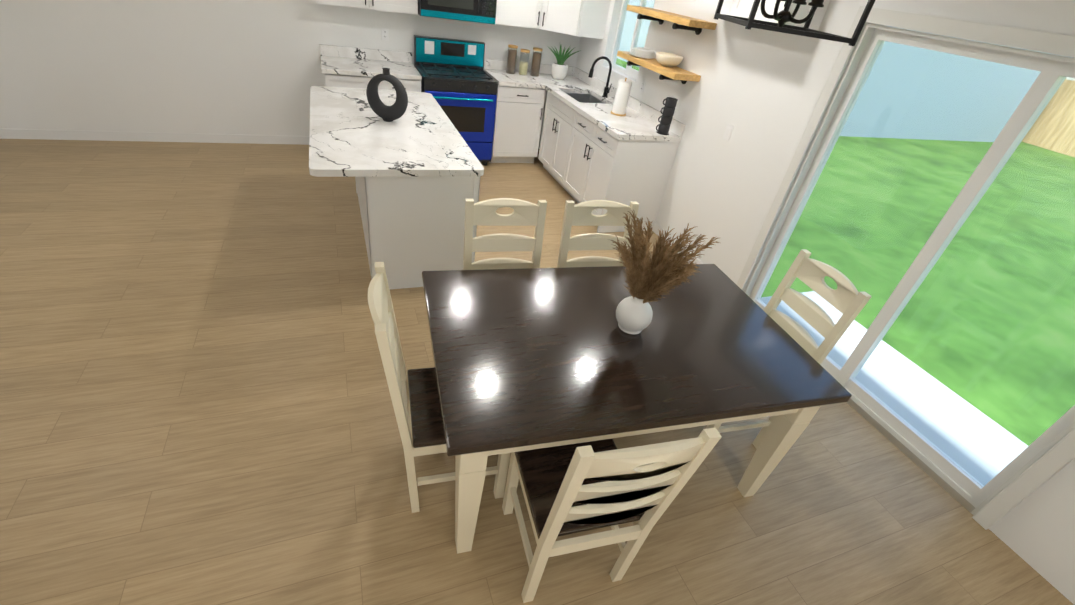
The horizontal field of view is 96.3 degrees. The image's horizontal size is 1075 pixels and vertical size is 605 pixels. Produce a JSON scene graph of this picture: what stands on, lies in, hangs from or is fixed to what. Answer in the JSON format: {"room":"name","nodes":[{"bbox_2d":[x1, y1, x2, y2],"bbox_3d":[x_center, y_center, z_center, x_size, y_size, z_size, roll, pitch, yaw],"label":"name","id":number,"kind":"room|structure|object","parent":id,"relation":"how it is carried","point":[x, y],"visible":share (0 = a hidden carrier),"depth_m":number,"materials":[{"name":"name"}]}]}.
{"room":"dining room","nodes":[
{"label":"dining room","id":0,"kind":"room"},
{"bbox_2d":[0,0,580,148],"bbox_3d":[-2.414,-2.783,4.758,6.520,2.490,0.162,-6,37,-21],"label":"wall","id":1,"kind":"structure","parent":0,"point":[246,67],"depth_m":4.62,"materials":[{"name":"white paint"}]},
{"bbox_2d":[0,128,308,144],"bbox_3d":[-3.883,-1.661,4.830,3.310,0.090,0.011,-6,37,-21],"label":"baseboard","id":2,"kind":"structure","parent":1,"relation":"attached to","point":[123,136],"depth_m":4.82,"materials":[{"name":"white wood"}]},
{"bbox_2d":[317,0,417,14],"bbox_3d":[-1.601,-3.207,4.475,0.910,0.800,0.327,-6,37,-21],"label":"upper cabinet","id":3,"kind":"object","parent":1,"relation":"attached to","point":[400,6],"depth_m":4.60,"materials":[{"name":"white wood"}]},
{"bbox_2d":[381,28,388,40],"bbox_3d":[-1.590,-2.796,5.017,0.070,0.114,0.007,-6,37,-21],"label":"electrical outlet plate","id":4,"kind":"object","parent":1,"relation":"attached to","point":[384,31],"depth_m":5.02,"materials":[{"name":"white plastic"}]},
{"bbox_2d":[418,0,496,24],"bbox_3d":[-0.826,-3.116,4.847,0.758,0.434,0.414,-6,37,-21],"label":"over-the-range microwave","id":5,"kind":"object","parent":1,"relation":"attached to","point":[480,11],"visible":1,"depth_m":4.78,"materials":[{"name":"teal metal"}]},
{"bbox_2d":[495,0,542,28],"bbox_3d":[-0.221,-3.349,5.005,0.516,0.800,0.327,-6,37,-21],"label":"upper cabinet","id":6,"kind":"object","parent":1,"relation":"attached to","point":[523,13],"depth_m":5.05,"materials":[{"name":"white wood"}]},
{"bbox_2d":[539,0,610,38],"bbox_3d":[0.376,-3.320,5.106,0.657,0.800,0.622,-6,37,-21],"label":"upper cabinet","id":7,"kind":"object","parent":1,"relation":"attached to","point":[584,18],"visible":1,"depth_m":5.09,"materials":[{"name":"white wood"}]},
{"bbox_2d":[0,139,1073,604],"bbox_3d":[-1.140,0.614,2.352,6.200,0.050,8.200,-6,37,-21],"label":"floor","id":8,"kind":"structure","parent":0,"point":[196,405],"depth_m":2.31,"materials":[{"name":"brown wood"}]},
{"bbox_2d":[325,74,384,89],"bbox_3d":[-1.924,-1.991,5.074,0.504,0.878,0.617,-6,37,-21],"label":"base cabinet","id":9,"kind":"object","parent":8,"relation":"on","point":[331,80],"depth_m":4.62,"materials":[{"name":"white wood"}]},
{"bbox_2d":[381,78,420,91],"bbox_3d":[-1.563,-2.028,5.212,0.507,0.878,0.617,-6,37,-21],"label":"base cabinet","id":10,"kind":"object","parent":8,"relation":"on","point":[410,85],"depth_m":4.81,"materials":[{"name":"white wood"}]},
{"bbox_2d":[319,44,421,79],"bbox_3d":[-1.683,-2.416,4.839,0.917,0.140,0.642,-6,37,-21],"label":"countertop","id":11,"kind":"structure","parent":10,"relation":"on","point":[344,60],"depth_m":4.92,"materials":[{"name":"stone"}]},
{"bbox_2d":[355,176,479,288],"bbox_3d":[-1.033,-0.950,3.797,0.702,0.878,1.682,-6,37,-21],"label":"kitchen island","id":12,"kind":"object","parent":8,"relation":"on","point":[413,228],"visible":0.42,"depth_m":3.14,"materials":[{"name":"white wood"}]},
{"bbox_2d":[309,86,483,176],"bbox_3d":[-1.085,-1.267,3.426,0.970,0.040,1.840,-6,37,-21],"label":"island countertop","id":13,"kind":"structure","parent":12,"relation":"on","point":[352,134],"depth_m":3.11,"materials":[{"name":"stone"}]},
{"bbox_2d":[366,68,407,121],"bbox_3d":[-1.046,-1.442,3.348,0.296,0.341,0.079,12,35,4],"label":"vase","id":14,"kind":"object","parent":13,"relation":"on","point":[391,113],"visible":1,"depth_m":3.33,"materials":[{"name":"black ceramic"}]},
{"bbox_2d":[368,262,510,512],"bbox_3d":[-0.377,0.365,1.965,0.536,1.000,0.408,-3,36,-17],"label":"dining chair","id":15,"kind":"object","parent":8,"relation":"on","point":[416,407],"visible":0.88,"depth_m":1.86,"materials":[{"name":"beige paint"}]},
{"bbox_2d":[414,35,497,164],"bbox_3d":[-0.912,-2.180,5.309,0.764,1.190,0.729,-6,37,-21],"label":"range","id":16,"kind":"object","parent":8,"relation":"on","point":[459,83],"visible":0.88,"depth_m":5.15,"materials":[{"name":"blue metal"}]},
{"bbox_2d":[463,198,546,269],"bbox_3d":[-0.158,0.036,2.488,0.408,1.000,0.536,-3,36,-17],"label":"dining chair","id":17,"kind":"object","parent":8,"relation":"on","point":[484,213],"visible":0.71,"depth_m":2.45,"materials":[{"name":"beige paint"}]},
{"bbox_2d":[489,85,545,162],"bbox_3d":[-0.324,-2.156,5.689,0.562,0.878,0.617,-6,37,-21],"label":"base cabinet","id":18,"kind":"object","parent":8,"relation":"on","point":[518,121],"depth_m":5.44,"materials":[{"name":"white wood"}]},
{"bbox_2d":[483,59,542,87],"bbox_3d":[-0.270,-2.560,5.380,0.510,0.140,0.647,-6,37,-21],"label":"countertop","id":19,"kind":"structure","parent":18,"relation":"on","point":[496,69],"depth_m":5.42,"materials":[{"name":"stone"}]},
{"bbox_2d":[506,44,517,73],"bbox_3d":[-0.290,-2.745,5.438,0.107,0.287,0.107,-12,40,-28],"label":"jar","id":20,"kind":"object","parent":19,"relation":"on","point":[512,54],"depth_m":5.41,"materials":[{"name":"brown glass"}]},
{"bbox_2d":[518,49,532,75],"bbox_3d":[-0.153,-2.735,5.483,0.107,0.257,0.107,-12,40,-28],"label":"jar","id":21,"kind":"object","parent":19,"relation":"on","point":[523,65],"depth_m":5.47,"materials":[{"name":"clear glass"}]},
{"bbox_2d":[557,200,638,267],"bbox_3d":[0.339,0.012,2.639,0.408,1.000,0.536,-3,36,-17],"label":"dining chair","id":22,"kind":"object","parent":8,"relation":"on","point":[579,214],"visible":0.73,"depth_m":2.60,"materials":[{"name":"beige paint"}]},
{"bbox_2d":[502,428,721,602],"bbox_3d":[0.170,0.634,1.711,0.408,1.000,0.536,-3,36,-17],"label":"dining chair","id":23,"kind":"object","parent":8,"relation":"on","point":[578,487],"visible":0.88,"depth_m":1.50,"materials":[{"name":"beige paint"}]},
{"bbox_2d":[558,107,679,232],"bbox_3d":[0.745,-1.314,4.739,0.617,0.878,0.954,-6,37,-21],"label":"base cabinet","id":24,"kind":"object","parent":8,"relation":"on","point":[581,158],"depth_m":4.41,"materials":[{"name":"white wood"}]},
{"bbox_2d":[531,63,685,140],"bbox_3d":[0.562,-2.123,4.953,0.649,0.140,2.357,-6,37,-21],"label":"countertop","id":25,"kind":"structure","parent":24,"relation":"on","point":[639,121],"depth_m":4.64,"materials":[{"name":"stone"}]},
{"bbox_2d":[530,47,542,76],"bbox_3d":[-0.014,-2.749,5.509,0.107,0.287,0.107,-12,40,-28],"label":"jar","id":26,"kind":"object","parent":25,"relation":"on","point":[536,58],"depth_m":5.48,"materials":[{"name":"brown glass"}]},
{"bbox_2d":[547,46,578,79],"bbox_3d":[0.275,-2.767,5.537,0.367,0.363,0.296,-6,37,-21],"label":"potted plant","id":27,"kind":"object","parent":25,"relation":"on","point":[559,69],"visible":1,"depth_m":5.51,"materials":[{"name":"white ceramic"}]},
{"bbox_2d":[564,92,605,103],"bbox_3d":[0.487,-2.059,5.145,0.404,0.200,0.574,-6,37,-21],"label":"undermount sink","id":28,"kind":"object","parent":25,"relation":"in","point":[585,98],"visible":0.04,"depth_m":5.34,"materials":[{"name":"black metal"}]},
{"bbox_2d":[588,56,611,97],"bbox_3d":[0.658,-2.330,4.983,0.265,0.387,0.105,-6,37,-21],"label":"gooseneck faucet","id":29,"kind":"object","parent":25,"relation":"on","point":[606,91],"visible":1,"depth_m":4.97,"materials":[{"name":"black metal"}]},
{"bbox_2d":[610,78,631,115],"bbox_3d":[0.789,-1.925,4.493,0.150,0.320,0.150,-6,37,-21],"label":"paper towel roll","id":30,"kind":"object","parent":25,"relation":"on","point":[622,94],"visible":1,"depth_m":4.46,"materials":[{"name":"white paper"}]},
{"bbox_2d":[656,97,677,134],"bbox_3d":[1.105,-1.596,4.126,0.131,0.289,0.112,-6,37,-21],"label":"mugs","id":31,"kind":"object","parent":25,"relation":"on","point":[666,117],"visible":1,"depth_m":4.10,"materials":[{"name":"black metal"}]},
{"bbox_2d":[422,264,851,553],"bbox_3d":[0.305,0.417,2.263,1.580,0.760,1.000,-3,36,-17],"label":"dining table","id":32,"kind":"object","parent":8,"relation":"on","point":[524,359],"visible":1,"depth_m":1.89,"materials":[{"name":"brown wood"}]},
{"bbox_2d":[611,210,719,333],"bbox_3d":[0.433,-0.088,1.897,0.408,0.509,0.368,-6,37,-21],"label":"vase","id":33,"kind":"object","parent":32,"relation":"on","point":[650,279],"visible":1,"depth_m":1.86,"materials":[{"name":"white ceramic"}]},
{"bbox_2d":[706,249,871,448],"bbox_3d":[1.086,0.272,2.446,0.536,1.000,0.408,-3,36,-17],"label":"dining chair","id":34,"kind":"object","parent":8,"relation":"on","point":[847,299],"visible":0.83,"depth_m":2.33,"materials":[{"name":"beige paint"}]},
{"bbox_2d":[576,0,1074,604],"bbox_3d":[1.979,-0.680,2.795,0.160,2.490,8.200,-6,37,-21],"label":"wall","id":35,"kind":"structure","parent":0,"point":[758,90],"depth_m":3.51,"materials":[{"name":"white paint"}]},
{"bbox_2d":[610,0,652,78],"bbox_3d":[1.007,-2.755,4.853,0.050,0.836,0.746,-6,37,-21],"label":"window","id":36,"kind":"structure","parent":35,"relation":"in","point":[630,71],"depth_m":5.03,"materials":[{"name":"white plastic"}]},
{"bbox_2d":[639,79,645,92],"bbox_3d":[1.019,-2.098,4.674,0.007,0.114,0.070,-6,37,-21],"label":"electrical outlet plate","id":37,"kind":"object","parent":35,"relation":"attached to","point":[643,82],"depth_m":4.67,"materials":[{"name":"white plastic"}]},
{"bbox_2d":[617,5,716,83],"bbox_3d":[1.065,-2.225,4.165,0.256,0.483,0.980,-6,37,-21],"label":"wall shelf","id":38,"kind":"object","parent":35,"relation":"attached to","point":[683,76],"visible":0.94,"depth_m":3.98,"materials":[{"name":"brown wood"}]},
{"bbox_2d":[630,47,648,58],"bbox_3d":[0.964,-2.269,4.381,0.255,0.065,0.255,-10,39,-26],"label":"plate","id":39,"kind":"object","parent":38,"relation":"on","point":[640,52],"depth_m":4.31,"materials":[{"name":"white ceramic"}]},
{"bbox_2d":[647,49,682,66],"bbox_3d":[1.108,-2.050,4.078,0.231,0.092,0.231,-10,39,-26],"label":"bowl","id":40,"kind":"object","parent":38,"relation":"on","point":[665,59],"depth_m":4.03,"materials":[{"name":"white ceramic"}]},
{"bbox_2d":[652,222,703,263],"bbox_3d":[1.346,-0.400,4.270,0.011,0.090,1.199,-6,37,-21],"label":"baseboard","id":41,"kind":"structure","parent":35,"relation":"attached to","point":[656,228],"depth_m":4.56,"materials":[{"name":"white"}]},
{"bbox_2d":[723,123,733,140],"bbox_3d":[1.470,-1.313,3.712,0.007,0.114,0.070,-6,37,-21],"label":"electrical outlet plate","id":42,"kind":"object","parent":35,"relation":"attached to","point":[726,136],"depth_m":3.71,"materials":[{"name":"white plastic"}]},
{"bbox_2d":[736,6,1074,529],"bbox_3d":[2.094,-0.277,2.568,0.186,2.025,1.980,-6,37,-21],"label":"door frame","id":43,"kind":"structure","parent":35,"relation":"attached to","point":[1044,457],"depth_m":2.53,"materials":[{"name":"white paint"}]},
{"bbox_3d":[-0.801,-1.428,0.924,6.520,0.100,8.520,-6,37,-21],"label":"ceiling","id":44,"kind":"structure","parent":0,"visible":0},
{"bbox_2d":[714,0,874,45],"bbox_3d":[0.846,-1.132,1.462,0.347,0.546,0.347,7,35,-4],"label":"lantern chandelier","id":45,"kind":"object","parent":44,"relation":"hanging from","point":[783,17],"visible":1,"depth_m":1.52,"materials":[{"name":"black metal"}]},
{"label":"outside","id":46,"kind":"structure","parent":0,"visible":0},
{"bbox_2d":[616,58,1074,511],"bbox_3d":[37.522,-5.589,21.013,79.838,0.630,120.000,-6,37,-21],"label":"ground","id":47,"kind":"structure","parent":46,"point":[930,283],"depth_m":5.53,"materials":[{"name":"green plant"}]},
{"bbox_2d":[617,0,1073,141],"bbox_3d":[8.117,-10.200,16.255,9.800,4.980,14.300,-6,37,-21],"label":"sky","id":48,"kind":"structure","parent":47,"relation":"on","point":[949,77],"depth_m":12.01,"materials":[{"name":"blue"}]},
{"bbox_2d":[1022,79,1074,156],"bbox_3d":[18.696,0.821,5.835,0.110,1.775,35.070,-6,37,-21],"label":"fence","id":49,"kind":"object","parent":47,"relation":"on","point":[1039,124],"depth_m":13.82,"materials":[{"name":"brown wood"}]}
]}

